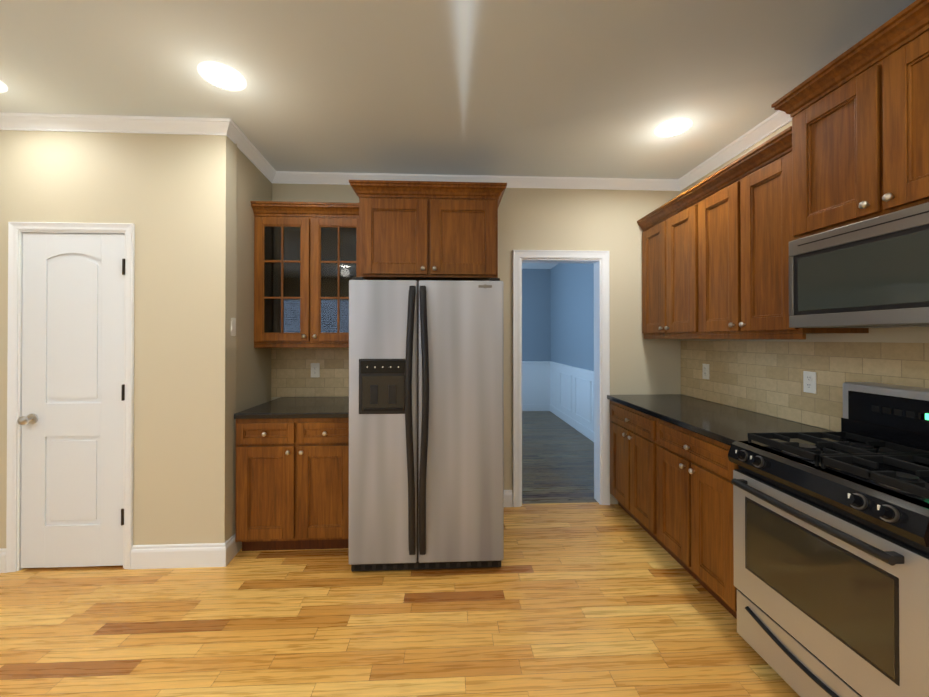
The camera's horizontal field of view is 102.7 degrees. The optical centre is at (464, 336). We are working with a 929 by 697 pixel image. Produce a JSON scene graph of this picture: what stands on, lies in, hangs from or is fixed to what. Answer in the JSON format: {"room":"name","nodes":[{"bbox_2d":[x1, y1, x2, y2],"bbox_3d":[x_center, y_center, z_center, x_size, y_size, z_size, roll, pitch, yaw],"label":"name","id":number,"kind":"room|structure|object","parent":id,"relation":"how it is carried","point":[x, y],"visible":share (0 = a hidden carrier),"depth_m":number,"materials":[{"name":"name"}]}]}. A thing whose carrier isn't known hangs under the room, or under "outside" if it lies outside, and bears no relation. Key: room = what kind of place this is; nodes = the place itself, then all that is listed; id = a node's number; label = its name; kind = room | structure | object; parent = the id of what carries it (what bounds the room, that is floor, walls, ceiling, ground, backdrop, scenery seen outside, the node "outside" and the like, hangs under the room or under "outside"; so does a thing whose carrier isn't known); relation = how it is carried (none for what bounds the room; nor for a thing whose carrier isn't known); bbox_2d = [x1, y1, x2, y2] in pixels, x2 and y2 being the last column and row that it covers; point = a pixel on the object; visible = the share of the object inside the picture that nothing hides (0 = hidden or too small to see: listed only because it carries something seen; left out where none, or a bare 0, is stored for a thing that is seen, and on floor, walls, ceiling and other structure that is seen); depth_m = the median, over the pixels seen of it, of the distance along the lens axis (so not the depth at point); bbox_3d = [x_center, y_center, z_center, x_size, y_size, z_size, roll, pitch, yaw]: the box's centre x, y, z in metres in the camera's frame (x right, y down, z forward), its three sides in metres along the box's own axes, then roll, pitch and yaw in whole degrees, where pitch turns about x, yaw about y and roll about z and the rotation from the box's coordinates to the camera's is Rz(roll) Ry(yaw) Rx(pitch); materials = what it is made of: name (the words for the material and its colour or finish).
{"room":"kitchen","nodes":[
{"label":"kitchen","id":0,"kind":"room"},
{"bbox_2d":[0,130,239,547],"bbox_3d":[-2.661,0.046,2.284,2.385,2.710,0.120,0,0,-3],"label":"wall","id":1,"kind":"structure","parent":0,"point":[202,375],"depth_m":2.26,"materials":[{"name":"beige paint"}]},
{"bbox_2d":[6,222,134,572],"bbox_3d":[-2.362,0.361,2.289,0.712,2.081,0.141,0,0,-3],"label":"door frame","id":2,"kind":"structure","parent":1,"relation":"attached to","point":[16,230],"depth_m":2.22,"materials":[{"name":"white wood"}]},
{"bbox_2d":[17,233,124,567],"bbox_3d":[-2.354,0.384,2.223,0.599,2.008,0.106,0,0,-3],"label":"pantry door","id":3,"kind":"structure","parent":1,"relation":"in","point":[70,420],"depth_m":2.24,"materials":[{"name":"white wood"}]},
{"bbox_2d":[0,112,239,141],"bbox_3d":[-2.643,-1.271,2.204,2.472,0.076,0.053,0,0,-3],"label":"crown molding","id":4,"kind":"structure","parent":1,"relation":"attached to","point":[8,121],"depth_m":2.23,"materials":[{"name":"white wood"}]},
{"bbox_2d":[0,490,511,572],"bbox_3d":[-0.906,1.321,0.040,5.747,0.136,5.930,0,0,-3],"label":"baseboard","id":5,"kind":"structure","parent":1,"relation":"attached to","point":[162,556],"depth_m":2.25,"materials":[{"name":"white wood"}]},
{"bbox_2d":[231,318,235,335],"bbox_3d":[-1.470,-0.059,2.354,0.010,0.115,0.070,0,0,1],"label":"light switch","id":6,"kind":"object","parent":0,"point":[233,326],"visible":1,"depth_m":2.36,"materials":[{"name":"white plastic"}]},
{"bbox_2d":[240,151,279,411],"bbox_3d":[-1.584,0.048,2.694,0.195,2.710,0.540,0,0,-3],"label":"wall","id":7,"kind":"structure","parent":0,"point":[255,363],"depth_m":2.61,"materials":[{"name":"beige paint"}]},
{"bbox_2d":[233,130,283,181],"bbox_3d":[-1.478,-1.269,2.600,0.107,0.076,0.630,0,0,-3],"label":"crown molding","id":8,"kind":"structure","parent":7,"relation":"attached to","point":[247,148],"depth_m":2.67,"materials":[{"name":"white wood"}]},
{"bbox_2d":[234,397,348,418],"bbox_3d":[-1.082,0.505,2.674,0.759,0.035,0.658,0,0,-3],"label":"countertop","id":9,"kind":"structure","parent":0,"point":[304,407],"depth_m":2.41,"materials":[{"name":"black stone"}]},
{"bbox_2d":[0,411,799,696],"bbox_3d":[-0.997,1.424,2.023,5.987,0.050,10.140,0,0,-3],"label":"floor","id":10,"kind":"structure","parent":0,"point":[581,591],"depth_m":1.81,"materials":[{"name":"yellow wood"}]},
{"bbox_2d":[235,418,348,550],"bbox_3d":[-1.082,0.963,2.658,0.759,0.880,0.681,0,0,-3],"label":"base cabinet","id":11,"kind":"object","parent":10,"relation":"on","point":[292,483],"visible":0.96,"depth_m":2.35,"materials":[{"name":"brown wood"}]},
{"bbox_2d":[349,277,503,571],"bbox_3d":[-0.239,0.528,2.563,0.910,1.748,0.898,0,0,-3],"label":"fridge","id":12,"kind":"object","parent":10,"relation":"on","point":[426,446],"visible":1,"depth_m":2.18,"materials":[{"name":"silver metal"}]},
{"bbox_2d":[610,400,669,553],"bbox_3d":[1.510,0.963,2.758,0.666,0.880,0.720,0,0,-3],"label":"base cabinet","id":13,"kind":"object","parent":10,"relation":"on","point":[633,461],"visible":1,"depth_m":2.65,"materials":[{"name":"brown wood"}]},
{"bbox_2d":[607,394,834,445],"bbox_3d":[1.538,0.504,2.421,0.643,0.034,1.400,0,0,-3],"label":"countertop","id":14,"kind":"structure","parent":13,"relation":"on","point":[726,424],"depth_m":2.22,"materials":[{"name":"black stone"}]},
{"bbox_2d":[657,419,738,618],"bbox_3d":[1.542,0.960,2.058,0.666,0.880,0.680,0,0,-3],"label":"base cabinet","id":15,"kind":"object","parent":10,"relation":"on","point":[694,505],"visible":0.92,"depth_m":1.98,"materials":[{"name":"brown wood"}]},
{"bbox_2d":[728,382,928,696],"bbox_3d":[1.544,0.803,1.364,0.721,1.185,0.701,0,0,-3],"label":"stove","id":16,"kind":"object","parent":10,"relation":"on","point":[831,558],"visible":1,"depth_m":1.32,"materials":[{"name":"silver metal"}]},
{"bbox_2d":[0,0,915,268],"bbox_3d":[-0.997,-1.336,2.037,5.987,0.050,10.140,0,0,-3],"label":"ceiling","id":17,"kind":"structure","parent":0,"point":[578,88],"depth_m":1.84,"materials":[{"name":"paint"}]},
{"bbox_2d":[0,81,7,91],"bbox_3d":[-2.485,-1.307,1.889,0.208,0.007,0.208,0,0,-3],"label":"recessed light","id":18,"kind":"object","parent":17,"relation":"in","point":[3,87],"visible":1,"depth_m":1.95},
{"bbox_2d":[197,61,245,90],"bbox_3d":[-1.221,-1.307,1.877,0.208,0.007,0.208,0,0,-3],"label":"recessed light","id":19,"kind":"object","parent":17,"relation":"in","point":[221,75],"visible":1,"depth_m":1.87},
{"bbox_2d":[655,118,691,136],"bbox_3d":[1.310,-1.305,2.333,0.208,0.007,0.208,0,0,-3],"label":"recessed light","id":20,"kind":"object","parent":17,"relation":"in","point":[674,127],"visible":1,"depth_m":2.33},
{"bbox_2d":[280,184,679,505],"bbox_3d":[-1.039,0.050,3.069,5.700,2.710,0.120,0,0,-3],"label":"wall","id":21,"kind":"structure","parent":0,"point":[528,218],"depth_m":3.11,"materials":[{"name":"beige paint"}]},
{"bbox_2d":[250,201,358,347],"bbox_3d":[-1.112,-0.433,2.817,0.806,1.033,0.376,0,0,-3],"label":"upper cabinet","id":22,"kind":"object","parent":21,"relation":"attached to","point":[306,262],"visible":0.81,"depth_m":2.67,"materials":[{"name":"brown wood"}]},
{"bbox_2d":[271,343,348,396],"bbox_3d":[-1.137,0.272,2.998,0.824,0.432,0.008,0,0,-3],"label":"backsplash","id":23,"kind":"structure","parent":21,"relation":"attached to","point":[291,372],"depth_m":2.99,"materials":[{"name":"tile"}]},
{"bbox_2d":[311,363,319,376],"bbox_3d":[-1.200,0.274,2.986,0.070,0.115,0.009,0,0,-3],"label":"electrical outlet","id":24,"kind":"object","parent":23,"relation":"attached to","point":[315,369],"visible":1,"depth_m":2.98,"materials":[{"name":"white plastic"}]},
{"bbox_2d":[349,180,506,280],"bbox_3d":[-0.246,-0.692,2.720,1.018,0.610,0.651,0,0,-3],"label":"upper cabinet","id":25,"kind":"object","parent":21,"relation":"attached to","point":[424,230],"visible":1,"depth_m":2.43,"materials":[{"name":"brown wood"}]},
{"bbox_2d":[271,171,675,190],"bbox_3d":[0.102,-1.267,3.041,3.305,0.076,0.053,0,0,-3],"label":"crown molding","id":26,"kind":"structure","parent":21,"relation":"attached to","point":[332,178],"depth_m":3.04,"materials":[{"name":"white wood"}]},
{"bbox_2d":[512,250,609,506],"bbox_3d":[0.800,0.347,3.144,0.812,2.116,0.144,0,0,-3],"label":"door frame","id":27,"kind":"structure","parent":21,"relation":"attached to","point":[599,260],"depth_m":3.09,"materials":[{"name":"white wood"}]},
{"bbox_2d":[522,263,593,370],"bbox_3d":[0.197,0.051,3.191,3.240,2.710,0.010,0,0,-3],"label":"wall","id":28,"kind":"structure","parent":0,"point":[557,313],"depth_m":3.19,"materials":[{"name":"blue paint"}]},
{"bbox_2d":[522,361,549,410],"bbox_3d":[0.008,0.954,7.011,3.210,0.942,0.028,0,0,-3],"label":"trim","id":29,"kind":"structure","parent":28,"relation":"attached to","point":[535,374],"depth_m":7.07,"materials":[{"name":"white wood"}]},
{"bbox_2d":[550,361,593,441],"bbox_3d":[1.716,0.944,5.183,0.035,0.942,3.837,0,0,-3],"label":"trim","id":30,"kind":"structure","parent":28,"relation":"attached to","point":[564,392],"depth_m":5.74,"materials":[{"name":"white wood"}]},
{"bbox_2d":[680,121,928,431],"bbox_3d":[2.024,0.035,0.181,0.120,2.710,6.170,0,0,-3],"label":"wall","id":31,"kind":"structure","parent":0,"point":[900,334],"depth_m":1.83,"materials":[{"name":"beige paint"}]},
{"bbox_2d":[637,187,701,338],"bbox_3d":[1.654,-0.474,2.782,0.376,0.991,0.700,0,0,-3],"label":"upper cabinet","id":32,"kind":"object","parent":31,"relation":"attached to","point":[670,270],"visible":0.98,"depth_m":2.70,"materials":[{"name":"brown wood"}]},
{"bbox_2d":[676,110,792,190],"bbox_3d":[1.938,-1.282,0.184,0.053,0.076,5.930,0,0,-3],"label":"crown molding","id":33,"kind":"structure","parent":31,"relation":"attached to","point":[777,120],"depth_m":2.49,"materials":[{"name":"white wood"}]},
{"bbox_2d":[692,126,868,339],"bbox_3d":[1.686,-0.478,2.082,0.376,0.991,0.700,0,0,-3],"label":"upper cabinet","id":34,"kind":"object","parent":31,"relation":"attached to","point":[746,219],"visible":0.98,"depth_m":2.00,"materials":[{"name":"brown wood"}]},
{"bbox_2d":[681,340,928,431],"bbox_3d":[1.901,0.254,1.471,0.008,0.452,3.320,0,0,-3],"label":"backsplash","id":35,"kind":"structure","parent":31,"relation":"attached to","point":[764,377],"depth_m":2.11,"materials":[{"name":"tile"}]},
{"bbox_2d":[702,364,708,379],"bbox_3d":[1.829,0.269,2.819,0.009,0.115,0.070,0,0,-3],"label":"electrical outlet","id":36,"kind":"object","parent":35,"relation":"attached to","point":[705,371],"visible":1,"depth_m":2.81,"materials":[{"name":"white plastic"}]},
{"bbox_2d":[803,371,816,393],"bbox_3d":[1.867,0.249,2.010,0.009,0.115,0.070,0,0,-3],"label":"electrical outlet","id":37,"kind":"object","parent":35,"relation":"attached to","point":[810,382],"visible":1,"depth_m":2.00,"materials":[{"name":"white plastic"}]},
{"bbox_2d":[771,0,928,239],"bbox_3d":[1.696,-0.775,1.368,0.423,0.665,0.830,0,0,-3],"label":"upper cabinet","id":38,"kind":"object","parent":31,"relation":"attached to","point":[858,112],"visible":1,"depth_m":1.41,"materials":[{"name":"brown wood"}]},
{"bbox_2d":[789,202,928,327],"bbox_3d":[1.706,-0.238,1.346,0.393,0.401,0.755,0,0,-3],"label":"microwave","id":39,"kind":"object","parent":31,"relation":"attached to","point":[871,273],"visible":1,"depth_m":1.40,"materials":[{"name":"silver metal"}]}
]}

